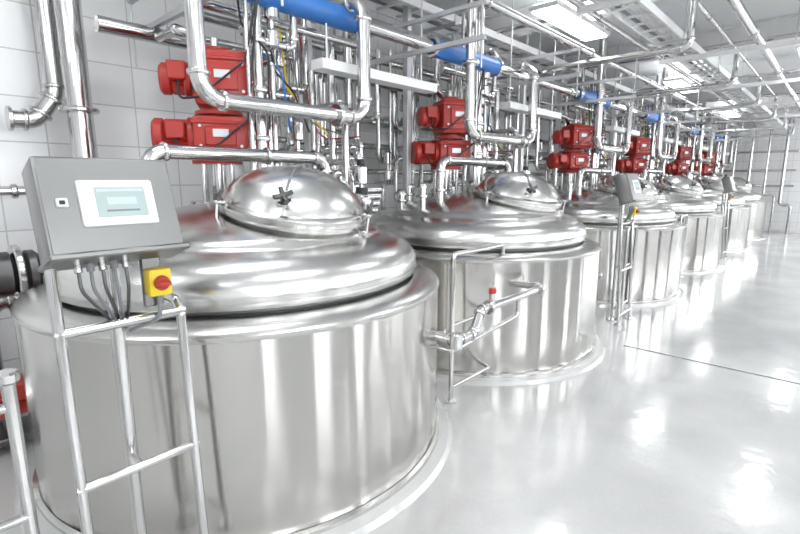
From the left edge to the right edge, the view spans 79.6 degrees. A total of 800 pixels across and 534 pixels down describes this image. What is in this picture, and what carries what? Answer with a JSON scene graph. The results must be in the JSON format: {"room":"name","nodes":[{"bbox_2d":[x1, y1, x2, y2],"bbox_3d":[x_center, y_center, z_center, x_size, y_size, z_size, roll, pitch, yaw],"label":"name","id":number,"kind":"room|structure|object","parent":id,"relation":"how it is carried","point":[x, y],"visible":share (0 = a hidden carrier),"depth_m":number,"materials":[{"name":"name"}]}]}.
{"room":"processing plant","nodes":[
{"label":"processing plant","id":0,"kind":"room"},
{"bbox_2d":[0,0,673,372],"bbox_3d":[2.160,-1.891,9.145,0.200,3.850,24.100,9,14,42],"label":"wall","id":1,"kind":"structure","parent":0,"point":[127,96],"depth_m":4.04,"materials":[{"name":"white tile"}]},
{"bbox_2d":[0,0,99,422],"bbox_3d":[-2.987,-0.783,3.076,0.539,3.840,1.849,9,14,42],"label":"pipes","id":2,"kind":"object","parent":1,"relation":"attached to","point":[59,22],"visible":0.67,"depth_m":3.41,"materials":[{"name":"silver metal"}]},
{"bbox_2d":[0,231,799,533],"bbox_3d":[5.778,0.693,6.256,10.000,0.200,23.700,9,14,42],"label":"floor","id":3,"kind":"structure","parent":0,"point":[688,420],"depth_m":3.29,"materials":[{"name":"plastic"}]},
{"bbox_2d":[0,368,39,533],"bbox_3d":[-1.459,0.920,1.374,0.114,1.101,0.724,9,14,42],"label":"rail","id":4,"kind":"object","parent":3,"relation":"on","point":[9,377],"visible":1,"depth_m":1.55,"materials":[{"name":"silver metal"}]},
{"bbox_2d":[0,245,42,447],"bbox_3d":[-2.520,0.519,3.018,0.360,1.300,0.750,9,14,42],"label":"pump","id":5,"kind":"object","parent":3,"relation":"on","point":[19,273],"visible":0.44,"depth_m":2.97,"materials":[{"name":"grey metal"}]},
{"bbox_2d":[22,156,208,533],"bbox_3d":[-1.004,0.503,1.790,0.344,1.772,0.495,9,14,42],"label":"control panel","id":6,"kind":"object","parent":3,"relation":"on","point":[88,213],"visible":1,"depth_m":1.62,"materials":[{"name":"silver metal"}]},
{"bbox_2d":[10,165,446,533],"bbox_3d":[-0.999,0.211,3.237,2.550,1.756,2.550,9,14,42],"label":"tank","id":7,"kind":"object","parent":3,"relation":"on","point":[312,325],"visible":0.8,"depth_m":2.22,"materials":[{"name":"silver metal"}]},
{"bbox_2d":[150,0,257,204],"bbox_3d":[-1.326,-1.103,3.324,0.728,1.422,0.448,-3,11,-17],"label":"motor","id":8,"kind":"object","parent":7,"relation":"on","point":[209,126],"visible":0.71,"depth_m":3.20,"materials":[{"name":"red metal"}]},
{"bbox_2d":[141,0,381,212],"bbox_3d":[-1.078,-1.510,3.697,1.458,2.550,2.282,9,14,42],"label":"pipes","id":9,"kind":"object","parent":7,"relation":"attached to","point":[263,151],"visible":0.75,"depth_m":3.35,"materials":[{"name":"silver metal"}]},
{"bbox_2d":[435,280,544,352],"bbox_3d":[0.666,0.281,3.408,0.334,0.341,1.310,8,13,37],"label":"pipe","id":10,"kind":"object","parent":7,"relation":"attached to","point":[457,341],"visible":0.99,"depth_m":3.18,"materials":[{"name":"silver metal"}]},
{"bbox_2d":[14,396,451,533],"bbox_3d":[-0.999,1.093,3.397,2.720,0.034,2.720,9,14,42],"label":"plinth","id":11,"kind":"object","parent":3,"relation":"on","point":[372,519],"visible":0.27,"depth_m":2.57,"materials":[{"name":"concrete"}]},
{"bbox_2d":[238,5,461,209],"bbox_3d":[-0.536,-1.174,5.230,1.179,3.840,2.833,9,14,42],"label":"pipes","id":12,"kind":"object","parent":3,"relation":"on","point":[409,103],"visible":0.38,"depth_m":5.14,"materials":[{"name":"silver metal"}]},
{"bbox_2d":[94,0,764,175],"bbox_3d":[4.688,-2.859,9.582,2.261,2.081,18.600,9,14,42],"label":"pipes","id":13,"kind":"object","parent":12,"relation":"attached to","point":[396,33],"visible":0.42,"depth_m":5.20,"materials":[{"name":"silver metal"}]},
{"bbox_2d":[240,0,356,35],"bbox_3d":[-0.799,-1.839,3.298,0.203,0.203,1.328,9,14,42],"label":"insulated pipe","id":14,"kind":"object","parent":13,"relation":"attached to","point":[335,15],"visible":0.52,"depth_m":3.45,"materials":[{"name":"blue"}]},
{"bbox_2d":[424,35,503,76],"bbox_3d":[0.671,-2.127,4.882,0.203,0.203,1.148,9,14,42],"label":"insulated pipe","id":15,"kind":"object","parent":13,"relation":"attached to","point":[456,55],"visible":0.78,"depth_m":4.72,"materials":[{"name":"blue metal"}]},
{"bbox_2d":[571,86,611,108],"bbox_3d":[2.936,-2.571,7.323,0.203,0.203,1.148,9,14,42],"label":"insulated pipe","id":16,"kind":"object","parent":13,"relation":"attached to","point":[585,94],"visible":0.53,"depth_m":7.03,"materials":[{"name":"blue"}]},
{"bbox_2d":[638,109,664,122],"bbox_3d":[5.027,-2.980,9.575,0.203,0.203,1.148,9,14,42],"label":"insulated pipe","id":17,"kind":"object","parent":13,"relation":"attached to","point":[653,118],"visible":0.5,"depth_m":9.32,"materials":[{"name":"blue metal"}]},
{"bbox_2d":[684,125,698,134],"bbox_3d":[7.454,-3.455,12.191,0.203,0.203,1.148,9,14,42],"label":"insulated pipe","id":18,"kind":"object","parent":13,"relation":"attached to","point":[689,132],"visible":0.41,"depth_m":11.92,"materials":[{"name":"blue"}]},
{"bbox_2d":[445,243,504,404],"bbox_3d":[0.630,0.423,3.883,0.090,1.179,0.790,9,14,42],"label":"rail","id":19,"kind":"object","parent":3,"relation":"on","point":[450,400],"visible":0.69,"depth_m":3.67,"materials":[{"name":"silver metal"}]},
{"bbox_2d":[418,14,547,192],"bbox_3d":[1.266,-1.521,7.141,1.138,3.830,2.607,9,14,42],"label":"pipes","id":20,"kind":"object","parent":3,"relation":"on","point":[521,89],"visible":0.21,"depth_m":6.91,"materials":[{"name":"silver metal"}]},
{"bbox_2d":[374,171,601,377],"bbox_3d":[0.815,-0.144,5.191,2.550,1.756,2.550,9,14,42],"label":"tank","id":21,"kind":"object","parent":3,"relation":"on","point":[553,331],"visible":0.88,"depth_m":4.15,"materials":[{"name":"silver metal"}]},
{"bbox_2d":[411,68,484,197],"bbox_3d":[0.488,-1.458,5.279,0.728,1.422,0.448,-3,11,-17],"label":"motor","id":22,"kind":"object","parent":21,"relation":"on","point":[446,115],"visible":0.81,"depth_m":5.16,"materials":[{"name":"red metal"}]},
{"bbox_2d":[419,0,539,202],"bbox_3d":[0.736,-1.866,5.652,1.458,2.550,2.282,9,14,42],"label":"pipes","id":23,"kind":"object","parent":21,"relation":"attached to","point":[481,138],"visible":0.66,"depth_m":5.23,"materials":[{"name":"silver metal"}]},
{"bbox_2d":[437,334,604,385],"bbox_3d":[0.815,0.738,5.352,2.720,0.034,2.720,9,14,42],"label":"plinth","id":24,"kind":"object","parent":3,"relation":"on","point":[599,354],"visible":0.24,"depth_m":4.12,"materials":[{"name":"concrete"}]},
{"bbox_2d":[524,43,603,190],"bbox_3d":[3.027,-1.859,8.997,1.101,3.840,2.752,9,14,42],"label":"pipes","id":25,"kind":"object","parent":3,"relation":"on","point":[552,178],"visible":0.18,"depth_m":8.14,"materials":[{"name":"silver metal"}]},
{"bbox_2d":[585,69,639,188],"bbox_3d":[4.648,-2.185,10.793,1.061,3.840,3.371,9,14,42],"label":"pipes","id":26,"kind":"object","parent":3,"relation":"on","point":[613,137],"visible":0.13,"depth_m":9.85,"materials":[{"name":"silver metal"}]},
{"bbox_2d":[548,174,685,303],"bbox_3d":[3.080,-0.587,7.633,2.550,1.756,2.550,9,14,42],"label":"tank","id":27,"kind":"object","parent":3,"relation":"on","point":[660,239],"visible":0.59,"depth_m":6.58,"materials":[{"name":"silver metal"}]},
{"bbox_2d":[546,119,594,192],"bbox_3d":[2.754,-1.902,7.720,0.728,1.422,0.448,-3,11,-17],"label":"motor","id":28,"kind":"object","parent":27,"relation":"on","point":[574,137],"visible":0.91,"depth_m":7.61,"materials":[{"name":"red metal"}]},
{"bbox_2d":[538,28,633,194],"bbox_3d":[3.002,-2.309,8.093,1.458,2.550,2.282,9,14,42],"label":"pipes","id":29,"kind":"object","parent":27,"relation":"attached to","point":[600,114],"visible":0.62,"depth_m":7.69,"materials":[{"name":"silver metal"}]},
{"bbox_2d":[606,173,646,326],"bbox_3d":[2.655,-0.213,5.732,0.344,1.772,0.495,9,14,42],"label":"stand","id":30,"kind":"object","parent":3,"relation":"on","point":[627,185],"visible":1,"depth_m":5.61,"materials":[{"name":"silver metal"}]},
{"bbox_2d":[620,225,637,312],"bbox_3d":[2.994,0.019,6.275,0.090,1.119,0.440,9,14,42],"label":"rail","id":31,"kind":"object","parent":3,"relation":"on","point":[625,263],"visible":0.74,"depth_m":6.20,"materials":[{"name":"silver metal"}]},
{"bbox_2d":[597,288,686,307],"bbox_3d":[3.080,0.294,7.793,2.720,0.034,2.720,9,14,42],"label":"plinth","id":32,"kind":"object","parent":3,"relation":"on","point":[682,296],"visible":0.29,"depth_m":6.57,"materials":[{"name":"concrete"}]},
{"bbox_2d":[607,89,678,181],"bbox_3d":[6.191,-2.481,12.422,1.113,3.840,2.739,9,14,42],"label":"pipes","id":33,"kind":"object","parent":3,"relation":"on","point":[664,145],"visible":0.09,"depth_m":12.40,"materials":[{"name":"silver metal"}]},
{"bbox_2d":[659,104,692,174],"bbox_3d":[8.107,-2.848,14.441,1.041,3.840,3.076,9,14,42],"label":"pipes","id":34,"kind":"object","parent":3,"relation":"on","point":[680,106],"visible":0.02,"depth_m":13.97,"materials":[{"name":"silver metal"}]},
{"bbox_2d":[680,214,687,277],"bbox_3d":[4.831,-0.341,8.255,0.090,1.119,0.490,9,14,42],"label":"rail","id":35,"kind":"object","parent":3,"relation":"on","point":[684,215],"visible":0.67,"depth_m":8.35,"materials":[{"name":"silver metal"}]},
{"bbox_2d":[652,175,724,271],"bbox_3d":[5.170,-0.997,9.885,2.550,1.756,2.550,9,14,42],"label":"tank","id":36,"kind":"object","parent":3,"relation":"on","point":[683,194],"visible":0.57,"depth_m":8.85,"materials":[{"name":"silver metal"}]},
{"bbox_2d":[615,124,657,176],"bbox_3d":[4.844,-2.311,9.972,0.728,1.422,0.448,-3,11,-17],"label":"motor","id":37,"kind":"object","parent":36,"relation":"on","point":[639,146],"visible":0.66,"depth_m":9.86,"materials":[{"name":"red metal"}]},
{"bbox_2d":[606,67,680,182],"bbox_3d":[5.092,-2.719,10.345,1.458,2.550,2.282,9,14,42],"label":"pipes","id":38,"kind":"object","parent":36,"relation":"attached to","point":[651,170],"visible":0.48,"depth_m":9.87,"materials":[{"name":"silver metal"}]},
{"bbox_2d":[666,115,710,176],"bbox_3d":[9.592,-3.150,16.103,1.053,3.840,2.605,7,12,33],"label":"pipes","id":39,"kind":"object","parent":3,"relation":"on","point":[709,119],"visible":0.02,"depth_m":15.09,"materials":[{"name":"silver metal"}]},
{"bbox_2d":[682,264,724,274],"bbox_3d":[5.170,-0.115,10.045,2.720,0.034,2.720,9,14,42],"label":"plinth","id":40,"kind":"object","parent":3,"relation":"on","point":[721,268],"visible":0.21,"depth_m":8.81,"materials":[{"name":"concrete"}]},
{"bbox_2d":[695,176,751,250],"bbox_3d":[7.598,-1.472,12.501,2.550,1.756,2.550,9,14,42],"label":"tank","id":41,"kind":"object","parent":3,"relation":"on","point":[739,213],"visible":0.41,"depth_m":11.47,"materials":[{"name":"silver metal"}]},
{"bbox_2d":[665,136,697,175],"bbox_3d":[7.272,-2.787,12.588,0.728,1.422,0.448,-3,11,-17],"label":"motor","id":42,"kind":"object","parent":41,"relation":"on","point":[678,167],"visible":0.6,"depth_m":12.47,"materials":[{"name":"red metal"}]},
{"bbox_2d":[665,103,713,180],"bbox_3d":[7.519,-3.194,12.961,1.458,2.550,2.282,9,14,42],"label":"pipes","id":43,"kind":"object","parent":41,"relation":"attached to","point":[691,173],"visible":0.44,"depth_m":12.51,"materials":[{"name":"silver metal"}]},
{"bbox_2d":[718,176,737,258],"bbox_3d":[7.085,-1.081,10.505,0.344,1.772,0.495,9,14,42],"label":"stand","id":44,"kind":"object","parent":3,"relation":"on","point":[729,187],"visible":0.95,"depth_m":10.37,"materials":[{"name":"silver metal"}]},
{"bbox_2d":[720,246,751,252],"bbox_3d":[7.598,-0.590,12.661,2.720,0.034,2.720,9,14,42],"label":"plinth","id":45,"kind":"object","parent":3,"relation":"on","point":[748,248],"visible":0.14,"depth_m":11.49,"materials":[{"name":"concrete"}]},
{"bbox_2d":[721,177,766,238],"bbox_3d":[9.756,-1.895,14.825,2.550,1.756,2.550,9,14,42],"label":"tank","id":46,"kind":"object","parent":3,"relation":"on","point":[758,210],"visible":0.3,"depth_m":13.81,"materials":[{"name":"silver metal"}]},
{"bbox_2d":[694,142,720,177],"bbox_3d":[9.429,-3.209,14.913,0.728,1.422,0.448,-3,11,-17],"label":"motor","id":47,"kind":"object","parent":46,"relation":"on","point":[705,169],"visible":0.44,"depth_m":14.80,"materials":[{"name":"red metal"}]},
{"bbox_2d":[695,114,734,176],"bbox_3d":[9.677,-3.616,15.286,1.458,2.550,2.282,9,14,42],"label":"pipes","id":48,"kind":"object","parent":46,"relation":"attached to","point":[722,160],"visible":0.44,"depth_m":14.80,"materials":[{"name":"silver metal"}]},
{"bbox_2d":[747,236,766,239],"bbox_3d":[9.756,-1.013,14.986,2.720,0.034,2.720,9,14,42],"label":"plinth","id":49,"kind":"object","parent":3,"relation":"on","point":[764,237],"visible":0.19,"depth_m":13.84,"materials":[{"name":"concrete"}]},
{"bbox_2d":[717,119,798,232],"bbox_3d":[11.405,-3.184,16.288,3.265,3.840,0.220,9,14,42],"label":"pipes","id":50,"kind":"object","parent":3,"relation":"on","point":[786,150],"visible":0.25,"depth_m":15.66,"materials":[{"name":"silver metal"}]},
{"bbox_2d":[382,0,799,105],"bbox_3d":[5.778,-3.268,5.536,10.000,0.150,24.100,9,14,42],"label":"ceiling","id":51,"kind":"structure","parent":0,"point":[722,12],"depth_m":6.67,"materials":[{"name":"white paint"}]},
{"bbox_2d":[311,0,436,93],"bbox_3d":[-0.158,-2.207,3.915,0.140,1.338,1.350,9,14,42],"label":"fluorescent light","id":52,"kind":"object","parent":51,"relation":"hanging from","point":[326,65],"visible":1,"depth_m":3.92,"materials":[{"name":"white paint"}]},
{"bbox_2d":[500,0,561,119],"bbox_3d":[1.656,-2.562,5.870,0.140,1.338,1.350,9,14,42],"label":"fluorescent light","id":53,"kind":"object","parent":51,"relation":"hanging from","point":[511,106],"visible":0.84,"depth_m":5.70,"materials":[{"name":"white paint"}]},
{"bbox_2d":[364,0,718,127],"bbox_3d":[4.759,-3.763,10.039,0.480,0.465,17.600,9,14,42],"label":"cable tray","id":54,"kind":"object","parent":51,"relation":"attached to","point":[387,8],"visible":0.44,"depth_m":6.05,"materials":[{"name":"white paint"}]},
{"bbox_2d":[442,0,682,47],"bbox_3d":[4.160,-2.728,3.833,9.580,0.298,0.150,9,14,42],"label":"ceiling beam","id":55,"kind":"structure","parent":51,"relation":"attached to","point":[495,21],"depth_m":6.12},
{"bbox_2d":[528,0,609,40],"bbox_3d":[1.994,-2.982,5.521,0.340,0.396,1.500,9,14,42],"label":"fluorescent light","id":56,"kind":"object","parent":51,"relation":"hanging from","point":[557,13],"visible":0.8,"depth_m":5.36,"materials":[{"name":"white paint"}]},
{"bbox_2d":[605,45,639,135],"bbox_3d":[3.922,-3.006,8.311,0.140,1.338,1.350,9,14,42],"label":"fluorescent light","id":57,"kind":"object","parent":51,"relation":"hanging from","point":[615,129],"visible":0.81,"depth_m":8.11,"materials":[{"name":"white paint"}]},
{"bbox_2d":[447,0,799,139],"bbox_3d":[6.715,-3.354,8.825,6.400,0.837,16.834,9,14,42],"label":"pipes","id":58,"kind":"object","parent":51,"relation":"attached to","point":[738,6],"visible":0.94,"depth_m":6.39,"materials":[{"name":"silver metal"}]},
{"bbox_2d":[540,13,799,76],"bbox_3d":[5.947,-3.078,5.758,9.580,0.298,0.150,9,14,42],"label":"ceiling beam","id":59,"kind":"structure","parent":51,"relation":"attached to","point":[786,24],"depth_m":6.86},
{"bbox_2d":[662,93,681,144],"bbox_3d":[6.012,-3.415,10.563,0.140,1.338,1.350,9,14,42],"label":"cable trunking","id":60,"kind":"object","parent":51,"relation":"hanging from","point":[664,140],"visible":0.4,"depth_m":10.30,"materials":[{"name":"white paint"}]},
{"bbox_2d":[661,65,699,92],"bbox_3d":[5.433,-3.656,9.227,0.340,0.396,1.500,9,14,42],"label":"fluorescent light","id":61,"kind":"object","parent":51,"relation":"hanging from","point":[678,82],"visible":0.56,"depth_m":8.86,"materials":[{"name":"white paint"}]},
{"bbox_2d":[580,0,787,129],"bbox_3d":[6.769,-3.579,9.446,0.380,0.615,15.800,9,14,42],"label":"cable tray","id":62,"kind":"object","parent":51,"relation":"attached to","point":[648,7],"visible":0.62,"depth_m":5.58,"materials":[{"name":"white paint"}]},
{"bbox_2d":[585,54,799,90],"bbox_3d":[7.734,-3.428,7.684,9.580,0.298,0.150,9,14,42],"label":"ceiling beam","id":63,"kind":"structure","parent":51,"relation":"attached to","point":[787,62],"depth_m":8.87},
{"bbox_2d":[696,104,713,150],"bbox_3d":[8.440,-3.890,13.179,0.140,1.338,1.350,9,14,42],"label":"cable trunking","id":64,"kind":"object","parent":51,"relation":"hanging from","point":[703,147],"visible":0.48,"depth_m":13.08,"materials":[{"name":"white paint"}]},
{"bbox_2d":[624,81,799,103],"bbox_3d":[9.520,-3.778,9.609,9.580,0.298,0.150,9,14,42],"label":"ceiling beam","id":65,"kind":"structure","parent":51,"relation":"attached to","point":[777,88],"depth_m":11.32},
{"bbox_2d":[717,101,741,117],"bbox_3d":[9.007,-4.356,13.078,0.340,0.396,1.500,9,14,42],"label":"fluorescent light","id":66,"kind":"object","parent":51,"relation":"hanging from","point":[727,112],"visible":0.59,"depth_m":12.88,"materials":[{"name":"white paint"}]},
{"bbox_2d":[673,95,799,113],"bbox_3d":[11.307,-4.128,11.534,9.580,0.298,0.150,9,14,42],"label":"ceiling beam","id":67,"kind":"structure","parent":51,"relation":"attached to","point":[784,98],"depth_m":12.86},
{"bbox_2d":[705,108,799,120],"bbox_3d":[13.094,-4.478,13.460,9.580,0.298,0.150,9,14,42],"label":"ceiling beam","id":68,"kind":"structure","parent":51,"relation":"attached to","point":[794,111],"depth_m":15.17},
{"bbox_2d":[796,45,799,57],"bbox_3d":[6.033,-3.243,6.955,0.340,0.396,1.500,9,14,42],"label":"fluorescent light","id":69,"kind":"object","parent":51,"relation":"hanging from","point":[797,46],"visible":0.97,"depth_m":6.58,"materials":[{"name":"white paint"}]},
{"bbox_2d":[683,118,799,228],"bbox_3d":[13.836,-2.878,14.576,9.600,3.850,0.200,9,14,42],"label":"wall","id":70,"kind":"structure","parent":0,"point":[790,195],"depth_m":15.83,"materials":[{"name":"white tile"}]},
{"bbox_2d":[763,227,799,232],"bbox_3d":[13.755,-1.027,14.822,9.600,0.120,0.040,9,14,42],"label":"baseboard","id":71,"kind":"structure","parent":70,"relation":"attached to","point":[764,229],"depth_m":15.84,"materials":[{"name":"white paint"}]}
]}

